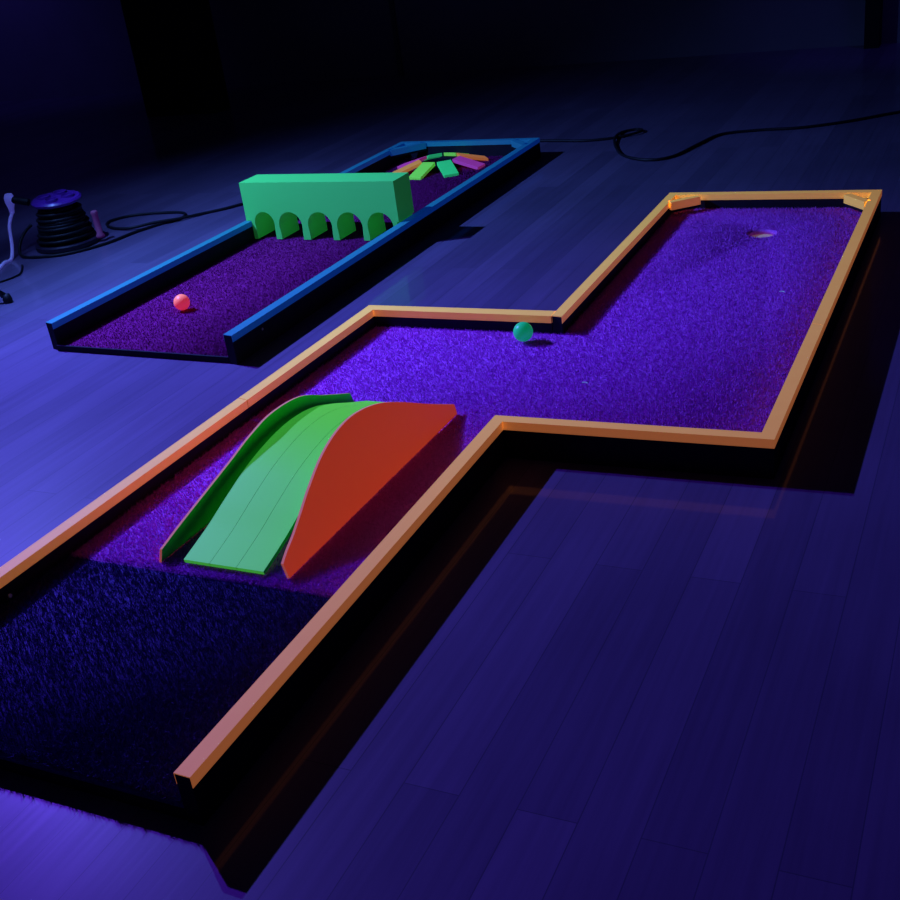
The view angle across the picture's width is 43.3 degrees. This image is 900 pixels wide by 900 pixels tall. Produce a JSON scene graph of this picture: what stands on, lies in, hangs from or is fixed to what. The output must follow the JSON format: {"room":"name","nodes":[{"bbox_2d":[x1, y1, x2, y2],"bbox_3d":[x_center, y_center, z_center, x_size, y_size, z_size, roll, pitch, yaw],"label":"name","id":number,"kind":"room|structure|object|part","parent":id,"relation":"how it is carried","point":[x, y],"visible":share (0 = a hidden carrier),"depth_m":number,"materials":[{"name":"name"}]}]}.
{"room":"games hall","nodes":[
{"label":"games hall","id":0,"kind":"room"},
{"bbox_2d":[120,0,230,116],"bbox_3d":[-1.677,-3.337,5.725,0.485,3.200,0.136,5,29,25],"label":"pillar","id":1,"kind":"structure","parent":0,"point":[174,45],"depth_m":6.22,"materials":[{"name":"black paint"}]},
{"bbox_2d":[0,43,899,899],"bbox_3d":[-0.131,-0.286,2.831,14.000,0.100,10.400,5,29,25],"label":"floor","id":2,"kind":"structure","parent":0,"point":[598,682],"depth_m":1.69,"materials":[{"name":"wood"}]},
{"bbox_2d":[0,290,12,303],"bbox_3d":[-1.734,-1.121,2.945,0.566,1.683,0.518,5,29,25],"label":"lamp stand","id":3,"kind":"object","parent":2,"relation":"on","point":[7,299],"visible":1,"depth_m":3.34,"materials":[{"name":"metal"}]},
{"bbox_2d":[0,264,22,282],"bbox_3d":[-1.485,-0.518,3.563,0.107,0.008,0.387,14,33,38],"label":"cable","id":4,"kind":"object","parent":2,"relation":"on","point":[21,264],"visible":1,"depth_m":3.60,"materials":[{"name":"rubber"}]},
{"bbox_2d":[31,189,104,253],"bbox_3d":[-1.320,-0.787,3.872,0.233,0.179,0.218,5,29,25],"label":"cable reel","id":5,"kind":"object","parent":2,"relation":"on","point":[63,226],"visible":1,"depth_m":3.82,"materials":[{"name":"plastic"}]},
{"bbox_2d":[0,193,29,269],"bbox_3d":[-1.502,-0.681,3.686,0.086,0.202,0.478,-2,27,13],"label":"lamp stand","id":6,"kind":"object","parent":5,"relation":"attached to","point":[10,200],"visible":1,"depth_m":3.84,"materials":[{"name":"white metal"}]},
{"bbox_3d":[-1.504,-0.650,3.693,0.067,0.141,0.462,-1,27,14],"label":"cord","id":7,"kind":"part","parent":6,"relation":"part of","materials":[{"name":"white plastic"}]},
{"bbox_2d":[37,194,50,199],"bbox_3d":[-1.378,-0.857,3.844,0.047,0.012,0.047,5,29,25],"label":"socket","id":8,"kind":"object","parent":5,"relation":"attached to","point":[44,196],"depth_m":3.83,"materials":[{"name":"plastic"}]},
{"bbox_2d":[44,197,57,202],"bbox_3d":[-1.339,-0.838,3.803,0.047,0.012,0.047,5,29,25],"label":"socket","id":9,"kind":"object","parent":5,"relation":"attached to","point":[46,199],"depth_m":3.80,"materials":[{"name":"plastic"}]},
{"bbox_3d":[-1.334,-0.848,3.845,0.168,0.028,0.168,5,29,25],"label":"socket plate","id":10,"kind":"part","parent":5,"relation":"part of","materials":[{"name":"plastic"}]},
{"bbox_2d":[53,189,66,194],"bbox_3d":[-1.333,-0.880,3.875,0.047,0.012,0.047,5,29,25],"label":"socket","id":11,"kind":"object","parent":5,"relation":"attached to","point":[62,191],"depth_m":3.87,"materials":[{"name":"plastic"}]},
{"bbox_2d":[60,192,73,197],"bbox_3d":[-1.294,-0.862,3.834,0.047,0.012,0.047,5,29,25],"label":"socket","id":12,"kind":"object","parent":5,"relation":"attached to","point":[62,194],"depth_m":3.83,"materials":[{"name":"plastic"}]},
{"bbox_3d":[-1.206,-0.773,3.878,0.030,0.093,0.030,5,29,25],"label":"crank handle","id":13,"kind":"part","parent":5,"relation":"part of","materials":[{"name":"plastic"}]},
{"bbox_2d":[46,138,540,364],"bbox_3d":[-0.343,-0.706,3.551,0.606,0.073,2.030,5,29,25],"label":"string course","id":14,"kind":"object","parent":2,"relation":"on","point":[244,292],"visible":0.71,"depth_m":3.17,"materials":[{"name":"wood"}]},
{"bbox_2d":[173,294,189,309],"bbox_3d":[-0.713,-0.393,3.012,0.043,0.043,0.043,5,29,25],"label":"golf ball","id":15,"kind":"object","parent":14,"relation":"on","point":[181,301],"visible":1,"depth_m":3.00,"materials":[{"name":"pink plastic"}]},
{"bbox_3d":[-0.596,-0.734,3.681,0.024,0.071,2.005,5,29,25],"label":"rail","id":16,"kind":"part","parent":14,"relation":"part of","materials":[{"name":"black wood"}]},
{"bbox_2d":[239,172,413,240],"bbox_3d":[-0.380,-0.749,3.492,0.560,0.179,0.103,6,29,27],"label":"bridge","id":17,"kind":"object","parent":14,"relation":"on","point":[272,202],"visible":0.96,"depth_m":3.45,"materials":[{"name":"green paint"}]},
{"bbox_3d":[-0.093,-0.677,3.424,0.028,0.071,2.009,5,29,25],"label":"rail","id":18,"kind":"part","parent":14,"relation":"part of","materials":[{"name":"black wood"}]},
{"bbox_2d":[392,153,487,179],"bbox_3d":[-0.037,-1.069,4.219,0.361,0.039,0.361,5,29,25],"label":"ring","id":19,"kind":"object","parent":14,"relation":"on","point":[447,166],"visible":0.98,"depth_m":4.15,"materials":[{"name":"multicoloured wood"}]},
{"bbox_3d":[0.069,-1.147,4.338,0.589,0.071,0.023,6,29,27],"label":"rail","id":20,"kind":"part","parent":14,"relation":"part of","materials":[{"name":"black wood"}]},
{"bbox_2d":[0,190,881,825],"bbox_3d":[0.175,-0.154,2.276,1.079,0.073,2.498,5,29,25],"label":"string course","id":21,"kind":"object","parent":2,"relation":"on","point":[128,676],"visible":0.88,"depth_m":1.94,"materials":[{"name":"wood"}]},
{"bbox_3d":[-0.607,0.141,1.895,0.024,0.071,0.943,6,29,26],"label":"rail","id":22,"kind":"part","parent":21,"relation":"part of","materials":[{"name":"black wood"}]},
{"bbox_2d":[159,393,456,578],"bbox_3d":[-0.227,-0.004,1.950,0.252,0.127,0.609,5,29,25],"label":"ramp","id":23,"kind":"object","parent":21,"relation":"on","point":[309,466],"visible":1,"depth_m":1.86,"materials":[{"name":"multicoloured wood"}]},
{"bbox_3d":[-0.291,-0.188,2.477,0.024,0.071,0.543,6,29,26],"label":"rail","id":24,"kind":"part","parent":21,"relation":"part of","materials":[{"name":"black wood"}]},
{"bbox_3d":[-0.100,0.184,1.662,0.022,0.071,0.953,5,29,25],"label":"rail","id":25,"kind":"part","parent":21,"relation":"part of","materials":[{"name":"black wood"}]},
{"bbox_3d":[0.019,-0.284,2.586,0.467,0.071,0.030,5,29,25],"label":"rail","id":26,"kind":"part","parent":21,"relation":"part of","materials":[{"name":"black wood"}]},
{"bbox_2d":[513,322,532,341],"bbox_3d":[0.157,-0.255,2.440,0.043,0.043,0.043,5,29,25],"label":"golf ball","id":27,"kind":"object","parent":21,"relation":"on","point":[522,331],"visible":1,"depth_m":2.42,"materials":[{"name":"green plastic"}]},
{"bbox_3d":[0.441,-0.481,2.870,0.023,0.071,1.011,5,29,25],"label":"rail","id":28,"kind":"part","parent":21,"relation":"part of","materials":[{"name":"black wood"}]},
{"bbox_3d":[0.304,-0.006,1.938,0.489,0.071,0.022,5,28,24],"label":"rail","id":29,"kind":"part","parent":21,"relation":"part of","materials":[{"name":"black wood"}]},
{"bbox_2d":[753,234,772,237],"bbox_3d":[0.811,-0.550,2.948,0.087,0.003,0.087,16,34,39],"label":"cup","id":30,"kind":"object","parent":21,"relation":"on","point":[754,235],"depth_m":2.96,"materials":[{"name":"white plastic"}]},
{"bbox_3d":[0.891,-0.678,3.147,0.573,0.071,0.023,5,29,25],"label":"rail","id":31,"kind":"part","parent":21,"relation":"part of","materials":[{"name":"black wood"}]},
{"bbox_3d":[0.620,-0.100,2.040,0.024,0.071,0.518,5,29,25],"label":"rail","id":32,"kind":"part","parent":21,"relation":"part of","materials":[{"name":"black wood"}]},
{"bbox_3d":[0.934,-0.437,2.640,0.024,0.071,1.008,5,29,25],"label":"rail","id":33,"kind":"part","parent":21,"relation":"part of","materials":[{"name":"black wood"}]},
{"bbox_2d":[18,110,899,258],"bbox_3d":[0.214,-1.128,4.236,3.515,0.092,0.784,-10,26,-5],"label":"cable","id":34,"kind":"object","parent":2,"relation":"on","point":[185,216],"visible":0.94,"depth_m":4.10,"materials":[{"name":"black rubber"}]},
{"bbox_2d":[0,0,899,100],"bbox_3d":[1.312,-3.530,5.273,14.000,3.200,0.200,5,29,25],"label":"wall","id":35,"kind":"structure","parent":0,"point":[49,48],"depth_m":6.59,"materials":[{"name":"paint"}]},
{"bbox_2d":[388,0,403,75],"bbox_3d":[-0.485,-3.640,6.006,0.024,3.200,0.024,5,29,25],"label":"trim","id":36,"kind":"structure","parent":35,"relation":"attached to","point":[391,2],"depth_m":6.60,"materials":[{"name":"black"}]},
{"bbox_2d":[864,0,882,48],"bbox_3d":[1.871,-3.402,4.853,0.068,3.200,0.120,5,29,25],"label":"trim","id":37,"kind":"structure","parent":35,"relation":"attached to","point":[873,8],"depth_m":5.46,"materials":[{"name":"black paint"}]}
]}

